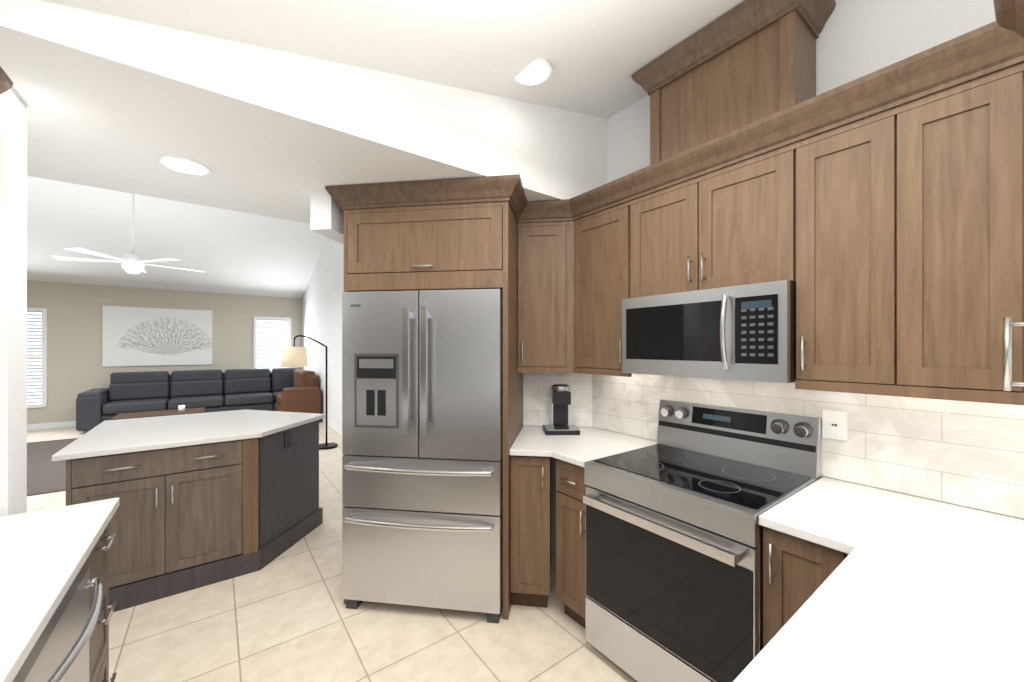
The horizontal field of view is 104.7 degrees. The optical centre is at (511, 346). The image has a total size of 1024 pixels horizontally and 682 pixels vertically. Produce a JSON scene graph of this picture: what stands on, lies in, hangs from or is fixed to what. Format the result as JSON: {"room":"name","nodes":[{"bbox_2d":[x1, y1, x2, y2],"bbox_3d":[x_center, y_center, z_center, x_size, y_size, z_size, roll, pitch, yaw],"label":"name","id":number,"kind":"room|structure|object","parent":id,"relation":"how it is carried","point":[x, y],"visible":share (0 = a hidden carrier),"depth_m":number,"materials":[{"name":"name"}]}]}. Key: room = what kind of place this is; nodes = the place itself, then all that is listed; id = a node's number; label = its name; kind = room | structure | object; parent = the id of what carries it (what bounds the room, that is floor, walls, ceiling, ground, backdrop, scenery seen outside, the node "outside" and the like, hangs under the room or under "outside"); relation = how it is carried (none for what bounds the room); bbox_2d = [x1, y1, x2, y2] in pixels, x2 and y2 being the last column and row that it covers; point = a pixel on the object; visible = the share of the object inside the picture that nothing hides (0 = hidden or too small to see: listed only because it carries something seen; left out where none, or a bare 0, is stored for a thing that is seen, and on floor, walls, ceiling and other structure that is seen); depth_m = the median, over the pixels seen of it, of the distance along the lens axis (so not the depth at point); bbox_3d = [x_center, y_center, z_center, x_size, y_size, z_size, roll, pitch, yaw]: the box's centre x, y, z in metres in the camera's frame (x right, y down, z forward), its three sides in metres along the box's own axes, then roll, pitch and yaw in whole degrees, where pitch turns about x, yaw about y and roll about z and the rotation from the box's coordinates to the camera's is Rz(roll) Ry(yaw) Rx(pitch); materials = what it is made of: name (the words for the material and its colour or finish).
{"room":"kitchen","nodes":[
{"label":"kitchen","id":0,"kind":"room"},
{"bbox_2d":[0,87,35,516],"bbox_3d":[-4.252,0.287,-0.460,6.226,2.380,0.170,0,0,-37],"label":"wall","id":1,"kind":"structure","parent":0,"point":[17,293],"depth_m":1.38,"materials":[{"name":"white paint"}]},
{"bbox_2d":[0,66,12,94],"bbox_3d":[-1.130,-0.386,0.255,0.400,1.026,2.425,0,0,-37],"label":"upper cabinet","id":2,"kind":"object","parent":1,"relation":"attached to","point":[6,83],"visible":1,"depth_m":1.31,"materials":[{"name":"brown wood"}]},
{"bbox_2d":[36,281,299,428],"bbox_3d":[-8.576,-0.673,7.183,8.490,4.300,0.215,0,0,-37],"label":"wall","id":3,"kind":"structure","parent":0,"point":[74,311],"depth_m":7.58,"materials":[{"name":"beige paint"}]},
{"bbox_2d":[27,307,46,407],"bbox_3d":[-8.731,0.192,6.924,0.770,1.790,0.039,0,0,-37],"label":"window","id":4,"kind":"structure","parent":3,"relation":"in","point":[36,357],"depth_m":7.08,"materials":[{"name":"white plastic"}]},
{"bbox_2d":[103,306,212,366],"bbox_3d":[-7.185,-0.208,8.088,1.680,1.170,0.034,0,0,-37],"label":"picture","id":5,"kind":"object","parent":3,"relation":"attached to","point":[138,336],"visible":0.86,"depth_m":8.03,"materials":[{"name":"fabric"}]},
{"bbox_2d":[254,316,290,371],"bbox_3d":[-5.609,0.207,9.269,0.760,1.820,0.039,0,0,-37],"label":"window","id":6,"kind":"structure","parent":3,"relation":"in","point":[272,336],"depth_m":9.24,"materials":[{"name":"white"}]},
{"bbox_2d":[310,191,343,251],"bbox_3d":[-1.080,-0.793,2.504,0.396,0.220,0.396,0,0,-37],"label":"wall","id":7,"kind":"structure","parent":0,"point":[326,216],"depth_m":2.30,"materials":[{"name":"white paint"}]},
{"bbox_2d":[27,420,637,681],"bbox_3d":[-4.151,1.527,2.198,10.000,0.100,14.500,0,0,-37],"label":"floor","id":8,"kind":"structure","parent":0,"point":[287,616],"depth_m":2.03,"materials":[{"name":"tile"}]},
{"bbox_2d":[27,438,77,495],"bbox_3d":[-5.833,1.471,5.187,3.700,0.012,3.300,0,0,-37],"label":"rug","id":9,"kind":"object","parent":8,"relation":"on","point":[46,474],"depth_m":4.76,"materials":[{"name":"carpet"}]},
{"bbox_2d":[111,405,204,419],"bbox_3d":[-5.738,1.220,6.477,1.100,0.487,0.650,0,0,-37],"label":"coffee table","id":10,"kind":"object","parent":9,"relation":"on","point":[181,410],"visible":0.54,"depth_m":6.40,"materials":[{"name":"brown wood"}]},
{"bbox_2d":[89,543,96,681],"bbox_3d":[-1.350,1.036,0.773,0.600,0.880,0.667,0,0,-37],"label":"base cabinet","id":11,"kind":"object","parent":8,"relation":"on","point":[93,555],"depth_m":1.29,"materials":[{"name":"brown wood"}]},
{"bbox_2d":[12,556,103,681],"bbox_3d":[-1.106,0.986,0.991,0.091,0.753,0.598,0,0,-37],"label":"dishwasher","id":12,"kind":"object","parent":11,"relation":"in","point":[59,652],"visible":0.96,"depth_m":1.01,"materials":[{"name":"silver metal"}]},
{"bbox_2d":[97,523,116,681],"bbox_3d":[-1.641,1.036,1.161,0.600,0.880,0.304,0,0,-37],"label":"base cabinet","id":13,"kind":"object","parent":8,"relation":"on","point":[99,637],"depth_m":1.40,"materials":[{"name":"brown wood"}]},
{"bbox_2d":[0,498,119,681],"bbox_3d":[-1.011,0.579,0.316,0.663,0.032,2.420,0,0,-37],"label":"countertop","id":14,"kind":"structure","parent":13,"relation":"on","point":[44,554],"depth_m":1.03,"materials":[{"name":"white stone"}]},
{"bbox_2d":[66,420,322,611],"bbox_3d":[-2.178,1.036,2.949,1.379,0.881,1.208,0,0,-37],"label":"kitchen island","id":15,"kind":"object","parent":8,"relation":"on","point":[186,518],"visible":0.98,"depth_m":2.43,"materials":[{"name":"brown wood"}]},
{"bbox_2d":[52,410,325,460],"bbox_3d":[-2.184,0.579,2.962,1.424,0.032,1.220,0,0,-37],"label":"island countertop","id":16,"kind":"structure","parent":15,"relation":"on","point":[111,437],"depth_m":2.66,"materials":[{"name":"white stone"}]},
{"bbox_2d":[76,367,320,430],"bbox_3d":[-5.810,0.952,7.555,3.540,0.950,2.300,0,0,-37],"label":"sofa","id":17,"kind":"object","parent":8,"relation":"on","point":[295,389],"visible":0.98,"depth_m":7.72,"materials":[{"name":"grey leather"}]},
{"bbox_2d":[280,335,337,449],"bbox_3d":[-2.911,0.653,5.692,0.740,1.648,0.340,0,0,-37],"label":"floor lamp","id":18,"kind":"object","parent":8,"relation":"on","point":[294,356],"visible":0.96,"depth_m":5.49,"materials":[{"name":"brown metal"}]},
{"bbox_2d":[342,289,502,623],"bbox_3d":[-0.461,0.585,2.480,0.896,1.784,0.814,0,0,8],"label":"fridge","id":19,"kind":"object","parent":8,"relation":"on","point":[422,447],"visible":0.96,"depth_m":2.14,"materials":[{"name":"grey metal"}]},
{"bbox_2d":[344,201,522,619],"bbox_3d":[-0.447,0.343,2.540,0.957,2.268,0.746,0,0,8],"label":"tall cabinet","id":20,"kind":"object","parent":8,"relation":"on","point":[462,246],"visible":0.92,"depth_m":2.20,"materials":[{"name":"brown wood"}]},
{"bbox_2d":[511,455,550,607],"bbox_3d":[0.135,1.036,2.460,0.545,0.880,0.559,0,0,-37],"label":"base cabinet","id":21,"kind":"object","parent":8,"relation":"on","point":[530,475],"depth_m":2.19,"materials":[{"name":"brown wood"}]},
{"bbox_2d":[509,442,552,456],"bbox_3d":[0.089,0.579,2.143,0.134,0.032,0.168,0,0,-37],"label":"countertop","id":22,"kind":"structure","parent":21,"relation":"on","point":[518,448],"depth_m":2.17,"materials":[{"name":"white stone"}]},
{"bbox_2d":[512,426,660,466],"bbox_3d":[0.349,0.579,2.478,0.685,0.032,0.888,0,0,-37],"label":"countertop","id":23,"kind":"structure","parent":21,"relation":"on","point":[592,443],"depth_m":2.33,"materials":[{"name":"white stone"}]},
{"bbox_2d":[542,384,579,434],"bbox_3d":[0.323,0.406,2.618,0.220,0.312,0.200,0,0,-2],"label":"coffee maker","id":24,"kind":"object","parent":23,"relation":"on","point":[560,403],"visible":1,"depth_m":2.59,"materials":[{"name":"black plastic"}]},
{"bbox_2d":[556,459,587,628],"bbox_3d":[0.562,1.036,2.239,0.628,0.880,0.249,0,0,-37],"label":"base cabinet","id":25,"kind":"object","parent":8,"relation":"on","point":[570,486],"depth_m":2.06,"materials":[{"name":"brown wood"}]},
{"bbox_2d":[583,399,821,681],"bbox_3d":[0.827,0.877,1.803,0.728,1.140,0.760,0,0,-37],"label":"range","id":26,"kind":"object","parent":8,"relation":"on","point":[674,563],"visible":0.96,"depth_m":1.65,"materials":[{"name":"silver metal"}]},
{"bbox_2d":[763,527,848,647],"bbox_3d":[1.164,1.036,1.437,0.628,0.880,0.221,0,0,-37],"label":"base cabinet","id":27,"kind":"object","parent":8,"relation":"on","point":[797,572],"depth_m":1.28,"materials":[{"name":"brown wood"}]},
{"bbox_2d":[759,477,892,548],"bbox_3d":[1.160,0.579,1.417,0.664,0.032,0.252,0,0,-37],"label":"countertop","id":28,"kind":"structure","parent":27,"relation":"on","point":[824,511],"depth_m":1.36,"materials":[{"name":"white stone"}]},
{"bbox_2d":[733,492,1023,681],"bbox_3d":[0.742,0.579,0.532,2.395,0.032,0.660,0,0,-37],"label":"countertop","id":29,"kind":"structure","parent":27,"relation":"on","point":[913,589],"depth_m":0.85,"materials":[{"name":"white stone"}]},
{"bbox_2d":[0,0,745,297],"bbox_3d":[-4.283,-1.275,1.724,9.220,3.295,13.900,0,0,-37],"label":"ceiling","id":30,"kind":"structure","parent":0,"point":[271,114],"depth_m":1.79,"materials":[{"name":"paint"}]},
{"bbox_2d":[51,194,203,273],"bbox_3d":[-4.631,-1.596,4.827,1.374,1.406,1.322,0,0,-37],"label":"ceiling fan","id":31,"kind":"object","parent":30,"relation":"hanging from","point":[133,262],"visible":0.85,"depth_m":4.72,"materials":[{"name":"white"}]},
{"bbox_2d":[158,156,210,175],"bbox_3d":[-1.627,-0.900,1.967,0.205,0.008,0.205,0,0,44],"label":"recessed light","id":32,"kind":"object","parent":30,"relation":"in","point":[179,164],"depth_m":1.95,"materials":[{"name":"white plastic"}]},
{"bbox_2d":[515,58,551,85],"bbox_3d":[0.094,-1.355,1.946,0.205,0.008,0.205,0,0,44],"label":"recessed light","id":33,"kind":"object","parent":30,"relation":"in","point":[537,72],"depth_m":1.96,"materials":[{"name":"white plastic"}]},
{"bbox_2d":[517,223,543,425],"bbox_3d":[-0.490,-0.673,2.790,0.835,4.300,1.290,0,0,-37],"label":"wall","id":34,"kind":"structure","parent":0,"point":[533,383],"depth_m":2.83,"materials":[{"name":"white tile"}]},
{"bbox_2d":[300,0,1023,553],"bbox_3d":[-0.766,-0.673,4.427,0.750,4.300,14.000,0,0,-37],"label":"wall","id":35,"kind":"structure","parent":0,"point":[962,454],"depth_m":1.63,"materials":[{"name":"white paint"}]},
{"bbox_2d":[510,199,592,371],"bbox_3d":[0.234,-0.386,2.650,0.471,1.025,0.477,0,0,-37],"label":"upper cabinet","id":36,"kind":"object","parent":35,"relation":"attached to","point":[543,226],"depth_m":2.50,"materials":[{"name":"brown wood"}]},
{"bbox_2d":[569,192,640,371],"bbox_3d":[0.630,-0.332,2.381,0.349,0.917,0.528,0,0,-37],"label":"upper cabinet","id":37,"kind":"object","parent":35,"relation":"attached to","point":[607,236],"depth_m":2.29,"materials":[{"name":"brown wood"}]},
{"bbox_2d":[641,136,796,296],"bbox_3d":[0.991,-0.523,1.925,0.318,0.534,0.764,0,0,-37],"label":"upper cabinet","id":38,"kind":"object","parent":35,"relation":"attached to","point":[734,222],"depth_m":1.74,"materials":[{"name":"brown wood"}]},
{"bbox_2d":[622,280,796,382],"bbox_3d":[0.937,-0.058,1.885,0.454,0.390,0.756,0,0,-37],"label":"microwave","id":39,"kind":"object","parent":38,"relation":"attached to","point":[747,332],"visible":1,"depth_m":1.69,"materials":[{"name":"silver metal"}]},
{"bbox_2d":[645,0,820,191],"bbox_3d":[1.036,-1.082,1.922,0.250,0.583,0.660,0,0,-37],"label":"upper cabinet","id":40,"kind":"object","parent":35,"relation":"attached to","point":[754,89],"depth_m":1.74,"materials":[{"name":"brown wood"}]},
{"bbox_2d":[795,112,864,387],"bbox_3d":[1.304,-0.332,1.509,0.318,0.917,0.408,0,0,-37],"label":"upper cabinet","id":41,"kind":"object","parent":35,"relation":"attached to","point":[830,286],"depth_m":1.44,"materials":[{"name":"brown wood"}]},
{"bbox_2d":[822,410,847,440],"bbox_3d":[1.373,0.332,1.681,0.008,0.120,0.084,0,0,-37],"label":"electrical outlet","id":42,"kind":"object","parent":35,"relation":"attached to","point":[834,424],"visible":1,"depth_m":1.68,"materials":[{"name":"white plastic"}]},
{"bbox_2d":[865,52,1023,399],"bbox_3d":[1.456,-0.332,1.307,0.318,0.917,0.343,0,0,-37],"label":"upper cabinet","id":43,"kind":"object","parent":35,"relation":"attached to","point":[877,216],"depth_m":1.21,"materials":[{"name":"brown wood"}]},
{"bbox_2d":[1001,0,1023,390],"bbox_3d":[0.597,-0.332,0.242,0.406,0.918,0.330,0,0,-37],"label":"upper cabinet","id":44,"kind":"object","parent":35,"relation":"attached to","point":[1009,14],"depth_m":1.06,"materials":[{"name":"brown wood"}]}
]}

